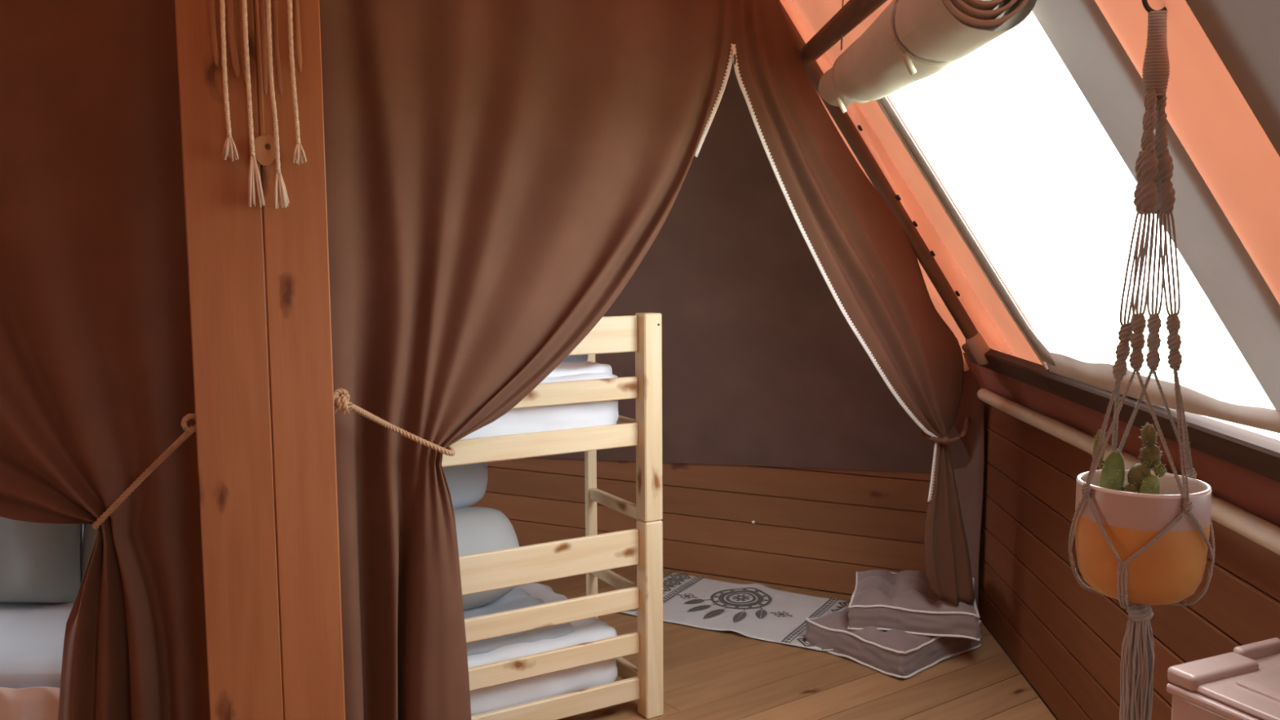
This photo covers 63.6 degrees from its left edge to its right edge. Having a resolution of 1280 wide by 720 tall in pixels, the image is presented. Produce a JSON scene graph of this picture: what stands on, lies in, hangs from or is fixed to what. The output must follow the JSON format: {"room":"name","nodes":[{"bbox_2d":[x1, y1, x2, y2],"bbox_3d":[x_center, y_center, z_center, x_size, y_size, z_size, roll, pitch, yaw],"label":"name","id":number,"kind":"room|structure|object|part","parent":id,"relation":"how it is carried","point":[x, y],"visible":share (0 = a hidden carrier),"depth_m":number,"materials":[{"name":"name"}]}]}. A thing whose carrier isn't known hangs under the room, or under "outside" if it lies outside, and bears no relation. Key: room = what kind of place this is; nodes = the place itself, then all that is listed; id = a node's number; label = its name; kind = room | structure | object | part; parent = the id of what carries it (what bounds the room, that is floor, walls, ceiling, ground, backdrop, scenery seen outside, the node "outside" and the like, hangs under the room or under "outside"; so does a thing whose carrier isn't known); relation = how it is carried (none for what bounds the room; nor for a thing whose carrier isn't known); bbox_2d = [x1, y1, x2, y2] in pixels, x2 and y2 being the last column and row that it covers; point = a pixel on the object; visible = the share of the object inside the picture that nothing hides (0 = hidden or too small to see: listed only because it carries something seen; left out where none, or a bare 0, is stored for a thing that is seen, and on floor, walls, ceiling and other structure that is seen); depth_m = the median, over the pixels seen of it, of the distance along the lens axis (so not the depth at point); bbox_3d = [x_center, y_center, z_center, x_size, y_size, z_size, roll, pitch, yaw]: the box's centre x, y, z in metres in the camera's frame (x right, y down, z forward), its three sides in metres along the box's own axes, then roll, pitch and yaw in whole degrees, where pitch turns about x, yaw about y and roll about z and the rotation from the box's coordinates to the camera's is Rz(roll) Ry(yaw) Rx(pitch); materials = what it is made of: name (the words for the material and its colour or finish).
{"room":"tent interior","nodes":[
{"label":"tent interior","id":0,"kind":"room"},
{"bbox_2d":[0,0,210,719],"bbox_3d":[-1.687,0.045,2.671,1.414,2.588,0.109,-1,6,-5],"label":"curtain","id":1,"kind":"object","parent":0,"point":[96,375],"visible":0.81,"depth_m":2.68,"materials":[{"name":"brown fabric"}]},
{"bbox_2d":[263,43,971,472],"bbox_3d":[-1.453,-0.896,4.822,5.600,3.050,1.937,3,6,27],"label":"wall","id":2,"kind":"structure","parent":0,"point":[762,366],"depth_m":4.52,"materials":[{"name":"fabric"}]},
{"bbox_2d":[953,368,984,618],"bbox_3d":[1.417,0.535,4.546,0.045,1.180,0.233,-5,7,-38],"label":"curtain","id":3,"kind":"object","parent":2,"relation":"attached to","point":[969,480],"visible":0.45,"depth_m":4.50,"materials":[{"name":"brown fabric"}]},
{"bbox_2d":[467,457,931,595],"bbox_3d":[-0.976,0.613,5.890,5.600,1.230,0.085,3,6,27],"label":"wall","id":4,"kind":"structure","parent":0,"point":[808,528],"depth_m":5.09,"materials":[{"name":"brown wood"}]},
{"bbox_2d":[536,564,1056,719],"bbox_3d":[-1.541,1.378,3.027,6.100,0.120,8.354,0,6,0],"label":"floor","id":5,"kind":"structure","parent":0,"point":[708,674],"depth_m":3.89,"materials":[{"name":"brown wood"}]},
{"bbox_2d":[0,528,83,719],"bbox_3d":[-2.476,0.998,3.795,1.948,0.437,1.813,0,6,0],"label":"bed","id":6,"kind":"object","parent":5,"relation":"on","point":[32,635],"visible":0.06,"depth_m":3.00,"materials":[{"name":"white fabric"}]},
{"bbox_2d":[0,516,83,603],"bbox_3d":[-2.166,0.587,3.497,0.554,0.496,0.283,0,6,0],"label":"cushion","id":7,"kind":"object","parent":6,"relation":"on","point":[40,562],"visible":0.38,"depth_m":3.40,"materials":[{"name":"grey fabric"}]},
{"bbox_2d":[80,524,97,581],"bbox_3d":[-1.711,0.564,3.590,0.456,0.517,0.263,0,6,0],"label":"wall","id":8,"kind":"structure","parent":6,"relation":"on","point":[89,538],"depth_m":3.51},
{"bbox_2d":[174,0,345,719],"bbox_3d":[-0.937,-0.147,2.555,0.320,3.000,0.120,-2,6,-20],"label":"wooden post","id":9,"kind":"object","parent":5,"relation":"on","point":[226,242],"visible":1,"depth_m":2.52,"materials":[{"name":"brown wood"}]},
{"bbox_2d":[92,413,195,528],"bbox_3d":[-1.256,0.283,2.617,0.433,0.329,0.092,2,6,25],"label":"rope","id":10,"kind":"object","parent":9,"relation":"attached to","point":[188,430],"visible":0.94,"depth_m":2.64,"materials":[{"name":"brown fabric"}]},
{"bbox_2d":[208,0,306,208],"bbox_3d":[-0.890,-0.741,2.421,0.255,0.766,0.058,-2,6,-20],"label":"string hanging","id":11,"kind":"object","parent":9,"relation":"hanging from","point":[258,152],"visible":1,"depth_m":2.43,"materials":[{"name":"beige fabric"}]},
{"bbox_3d":[-0.961,-0.721,2.388,0.017,0.409,0.016,0,6,0],"label":"cream cord","id":12,"kind":"part","parent":11,"relation":"part of","materials":[{"name":"fabric"}]},
{"bbox_3d":[-0.914,-0.704,2.406,0.016,0.455,0.016,0,6,0],"label":"cream cord","id":13,"kind":"part","parent":11,"relation":"part of","materials":[{"name":"fabric"}]},
{"bbox_3d":[-0.865,-0.691,2.426,0.020,0.495,0.015,-3,6,-24],"label":"cream cord","id":14,"kind":"part","parent":11,"relation":"part of","materials":[{"name":"fabric"}]},
{"bbox_3d":[-0.820,-0.728,2.439,0.020,0.433,0.015,-3,6,-23],"label":"cream cord","id":15,"kind":"part","parent":11,"relation":"part of","materials":[{"name":"fabric"}]},
{"bbox_2d":[333,388,455,456],"bbox_3d":[-0.658,0.169,2.804,0.102,0.235,0.466,3,7,34],"label":"rope","id":16,"kind":"object","parent":9,"relation":"attached to","point":[341,402],"visible":0.99,"depth_m":2.77,"materials":[{"name":"beige fabric"}]},
{"bbox_2d":[266,312,663,719],"bbox_3d":[-0.682,0.548,3.572,1.301,1.413,0.800,-4,7,-30],"label":"bunk bed","id":17,"kind":"object","parent":5,"relation":"on","point":[593,554],"visible":0.45,"depth_m":3.47,"materials":[{"name":"brown wood"}]},
{"bbox_3d":[-1.034,0.263,2.917,0.070,0.713,0.070,-4,7,-30],"label":"post","id":18,"kind":"part","parent":17,"relation":"part of","materials":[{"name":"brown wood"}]},
{"bbox_3d":[-1.030,0.967,2.987,0.070,0.699,0.070,-4,7,-30],"label":"post","id":19,"kind":"part","parent":17,"relation":"part of","materials":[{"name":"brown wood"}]},
{"bbox_2d":[459,360,618,439],"bbox_3d":[-0.702,0.136,3.540,1.141,0.269,0.658,-4,7,-30],"label":"mattress","id":20,"kind":"object","parent":17,"relation":"on","point":[566,416],"visible":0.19,"depth_m":3.44,"materials":[{"name":"white fabric"}]},
{"bbox_2d":[562,354,587,361],"bbox_3d":[-0.653,-0.037,3.603,0.873,0.132,0.450,-4,7,-30],"label":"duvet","id":21,"kind":"object","parent":20,"relation":"on","point":[583,357],"visible":0.06,"depth_m":3.60,"materials":[{"name":"grey fabric"}]},
{"bbox_3d":[-0.512,0.285,3.247,1.162,0.078,0.022,-4,7,-30],"label":"rail","id":22,"kind":"part","parent":17,"relation":"part of","materials":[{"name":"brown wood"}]},
{"bbox_2d":[463,582,617,715],"bbox_3d":[-0.705,1.013,3.622,1.121,0.304,0.650,-4,7,-30],"label":"mattress","id":23,"kind":"object","parent":17,"relation":"on","point":[486,700],"visible":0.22,"depth_m":3.51,"materials":[{"name":"white fabric"}]},
{"bbox_2d":[453,506,519,609],"bbox_3d":[-0.612,0.698,3.652,0.238,0.329,0.432,5,8,43],"label":"pillow","id":24,"kind":"object","parent":23,"relation":"on","point":[478,529],"visible":0.41,"depth_m":3.62,"materials":[{"name":"white fabric"}]},
{"bbox_2d":[442,462,488,510],"bbox_3d":[-0.694,0.400,3.735,0.165,0.298,0.320,5,8,44],"label":"pillow","id":25,"kind":"object","parent":24,"relation":"on","point":[467,483],"visible":0.27,"depth_m":3.71,"materials":[{"name":"grey fabric"}]},
{"bbox_3d":[-0.508,0.858,3.304,1.162,0.075,0.022,-4,7,-30],"label":"rail","id":26,"kind":"part","parent":17,"relation":"part of","materials":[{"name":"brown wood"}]},
{"bbox_3d":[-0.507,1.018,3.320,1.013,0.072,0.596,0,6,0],"label":"rail","id":27,"kind":"part","parent":17,"relation":"part of","materials":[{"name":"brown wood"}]},
{"bbox_3d":[-0.506,1.183,3.336,1.162,0.078,0.022,-4,7,-30],"label":"rail","id":28,"kind":"part","parent":17,"relation":"part of","materials":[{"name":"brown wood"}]},
{"bbox_3d":[-0.513,0.125,3.231,1.162,0.074,0.022,-4,7,-30],"label":"rail","id":29,"kind":"part","parent":17,"relation":"part of","materials":[{"name":"brown wood"}]},
{"bbox_3d":[-0.157,0.222,3.858,0.022,0.070,0.710,-4,7,-30],"label":"rail","id":30,"kind":"part","parent":17,"relation":"part of","materials":[{"name":"brown wood"}]},
{"bbox_3d":[-0.151,1.120,3.947,0.022,0.070,0.710,-4,7,-30],"label":"rail","id":31,"kind":"part","parent":17,"relation":"part of","materials":[{"name":"brown wood"}]},
{"bbox_3d":[0.030,0.196,3.529,0.070,0.713,0.070,-4,7,-30],"label":"post","id":32,"kind":"part","parent":17,"relation":"part of","materials":[{"name":"brown wood"}]},
{"bbox_3d":[0.035,0.900,3.599,0.070,0.699,0.070,-4,7,-30],"label":"post","id":33,"kind":"part","parent":17,"relation":"part of","materials":[{"name":"brown wood"}]},
{"bbox_2d":[621,572,850,651],"bbox_3d":[0.479,1.121,4.690,1.085,0.026,0.634,3,7,29],"label":"rug","id":34,"kind":"object","parent":5,"relation":"on","point":[757,611],"visible":0.77,"depth_m":4.69,"materials":[{"name":"fabric"}]},
{"bbox_2d":[804,606,982,678],"bbox_3d":[1.039,1.097,4.235,0.536,0.164,0.486,-5,7,-40],"label":"floor cushion","id":35,"kind":"object","parent":5,"relation":"on","point":[896,653],"visible":0.58,"depth_m":4.05,"materials":[{"name":"fabric"}]},
{"bbox_2d":[847,569,979,641],"bbox_3d":[1.127,0.976,4.250,0.501,0.158,0.478,1,6,15],"label":"floor cushion","id":36,"kind":"object","parent":35,"relation":"on","point":[905,601],"visible":0.86,"depth_m":4.07,"materials":[{"name":"fabric"}]},
{"bbox_3d":[1.300,1.220,2.009,0.512,0.358,0.562,0,6,0],"label":"stool","id":37,"kind":"object","parent":5,"relation":"on","visible":0},
{"bbox_2d":[1166,637,1279,719],"bbox_3d":[1.301,0.829,1.971,0.346,0.424,0.430,-3,6,-24],"label":"box","id":38,"kind":"object","parent":37,"relation":"on","point":[1243,683],"visible":1,"depth_m":2.03,"materials":[{"name":"pink plastic"}]},
{"bbox_3d":[1.160,0.630,2.089,0.196,0.034,0.066,-3,6,-24],"label":"handle","id":39,"kind":"part","parent":38,"relation":"part of","materials":[{"name":"pink plastic"}]},
{"bbox_3d":[1.302,0.652,1.951,0.324,0.016,0.404,-3,6,-24],"label":"lid","id":40,"kind":"part","parent":38,"relation":"part of","materials":[{"name":"pink plastic"}]},
{"bbox_3d":[1.333,0.646,1.939,0.225,0.014,0.305,-3,6,-24],"label":"lid panel","id":41,"kind":"part","parent":38,"relation":"part of","materials":[{"name":"pink plastic"}]},
{"bbox_2d":[779,0,1279,411],"bbox_3d":[-1.556,-0.982,2.752,6.100,2.570,8.434,0,6,0],"label":"ceiling","id":42,"kind":"structure","parent":0,"point":[1222,109],"depth_m":1.64,"materials":[{"name":"fabric"}]},
{"bbox_2d":[799,0,887,64],"bbox_3d":[0.554,-0.860,2.400,0.064,0.209,2.306,0,6,1],"label":"pole","id":43,"kind":"object","parent":42,"relation":"attached to","point":[853,12],"visible":0.99,"depth_m":2.83,"materials":[{"name":"brown wood"}]},
{"bbox_2d":[817,0,1036,113],"bbox_3d":[0.588,-0.851,2.502,0.192,0.463,1.676,0,6,1],"label":"window shade","id":44,"kind":"object","parent":43,"relation":"hanging from","point":[910,42],"visible":1,"depth_m":2.03,"materials":[{"name":"fabric"}]},
{"bbox_3d":[-1.432,-1.189,4.838,5.600,2.570,1.896,3,6,27],"label":"roof panel","id":45,"kind":"part","parent":42,"relation":"part of","materials":[{"name":"fabric"}]},
{"bbox_2d":[875,96,1279,433],"bbox_3d":[0.926,-0.344,2.369,0.601,0.944,1.661,0,6,3],"label":"window","id":46,"kind":"structure","parent":42,"relation":"attached to","point":[1100,375],"depth_m":2.87,"materials":[{"name":"white plastic"}]},
{"bbox_2d":[961,343,1279,482],"bbox_3d":[1.183,0.233,1.530,0.071,0.084,5.370,0,6,3],"label":"window sill","id":47,"kind":"structure","parent":42,"relation":"attached to","point":[1260,454],"depth_m":2.38,"materials":[{"name":"brown wood"}]},
{"bbox_2d":[778,0,991,364],"bbox_3d":[0.567,-1.118,3.675,1.534,2.313,0.071,-1,6,-8],"label":"wooden beam","id":48,"kind":"structure","parent":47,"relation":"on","point":[975,343],"depth_m":3.77,"materials":[{"name":"brown wood"}]},
{"bbox_2d":[253,0,974,719],"bbox_3d":[0.165,-0.141,3.337,2.636,2.801,0.135,-3,6,-27],"label":"curtain","id":49,"kind":"object","parent":48,"relation":"hanging from","point":[499,173],"visible":0.98,"depth_m":3.02,"materials":[{"name":"fabric"}]},
{"bbox_2d":[920,417,969,444],"bbox_3d":[1.295,0.265,4.252,0.171,0.081,0.874,2,6,23],"label":"tieback","id":50,"kind":"object","parent":49,"relation":"attached to","point":[945,440],"visible":0.98,"depth_m":3.87,"materials":[{"name":"fabric"}]},
{"bbox_2d":[962,352,1279,526],"bbox_3d":[1.269,0.345,1.652,0.102,0.203,5.600,0,6,3],"label":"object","id":51,"kind":"object","parent":47,"relation":"hanging from","point":[1256,494],"visible":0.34,"depth_m":2.66,"materials":[{"name":"brown wood"}]},
{"bbox_2d":[1067,0,1215,719],"bbox_3d":[0.732,0.023,1.490,0.194,1.175,0.194,3,6,27],"label":"macrame hanger","id":52,"kind":"object","parent":42,"relation":"hanging from","point":[1154,193],"visible":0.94,"depth_m":1.47,"materials":[{"name":"fabric"}]},
{"bbox_2d":[1075,469,1211,604],"bbox_3d":[0.733,0.261,1.514,0.178,0.168,0.178,0,6,0],"label":"plant pot","id":53,"kind":"object","parent":52,"relation":"in","point":[1171,571],"visible":0.87,"depth_m":1.44,"materials":[{"name":"ceramic"}]},
{"bbox_2d":[1091,429,1127,490],"bbox_3d":[0.682,0.160,1.502,0.062,0.121,0.023,-2,6,-15],"label":"cactus","id":54,"kind":"object","parent":53,"relation":"in","point":[1113,473],"visible":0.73,"depth_m":1.50,"materials":[{"name":"green plant"}]},
{"bbox_2d":[1121,422,1163,493],"bbox_3d":[0.731,0.152,1.503,0.059,0.126,0.034,0,6,0],"label":"cactus","id":55,"kind":"object","parent":53,"relation":"in","point":[1150,455],"visible":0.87,"depth_m":1.49,"materials":[{"name":"green plant"}]},
{"bbox_2d":[1138,462,1167,494],"bbox_3d":[0.738,0.179,1.485,0.042,0.064,0.026,0,6,0],"label":"cactus","id":56,"kind":"object","parent":53,"relation":"on","point":[1150,484],"visible":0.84,"depth_m":1.48,"materials":[{"name":"green plant"}]},
{"bbox_2d":[977,401,1279,719],"bbox_3d":[1.365,1.013,1.707,0.070,1.230,5.811,0,6,3],"label":"wall","id":57,"kind":"structure","parent":0,"point":[1065,638],"depth_m":3.48,"materials":[{"name":"brown wood"}]},
{"bbox_2d":[977,388,1279,555],"bbox_3d":[1.280,0.411,1.638,0.064,0.062,5.400,0,6,3],"label":"pipe","id":58,"kind":"object","parent":57,"relation":"attached to","point":[1266,534],"visible":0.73,"depth_m":2.83,"materials":[{"name":"beige wood"}]},
{"label":"outside","id":59,"kind":"structure","parent":0,"visible":0},
{"bbox_2d":[1017,302,1279,439],"bbox_3d":[0.012,1.841,0.183,80.000,0.001,80.000,0,6,0],"label":"ground","id":60,"kind":"structure","parent":59,"point":[1212,364],"depth_m":21.47,"materials":[{"name":"white"}]}
]}

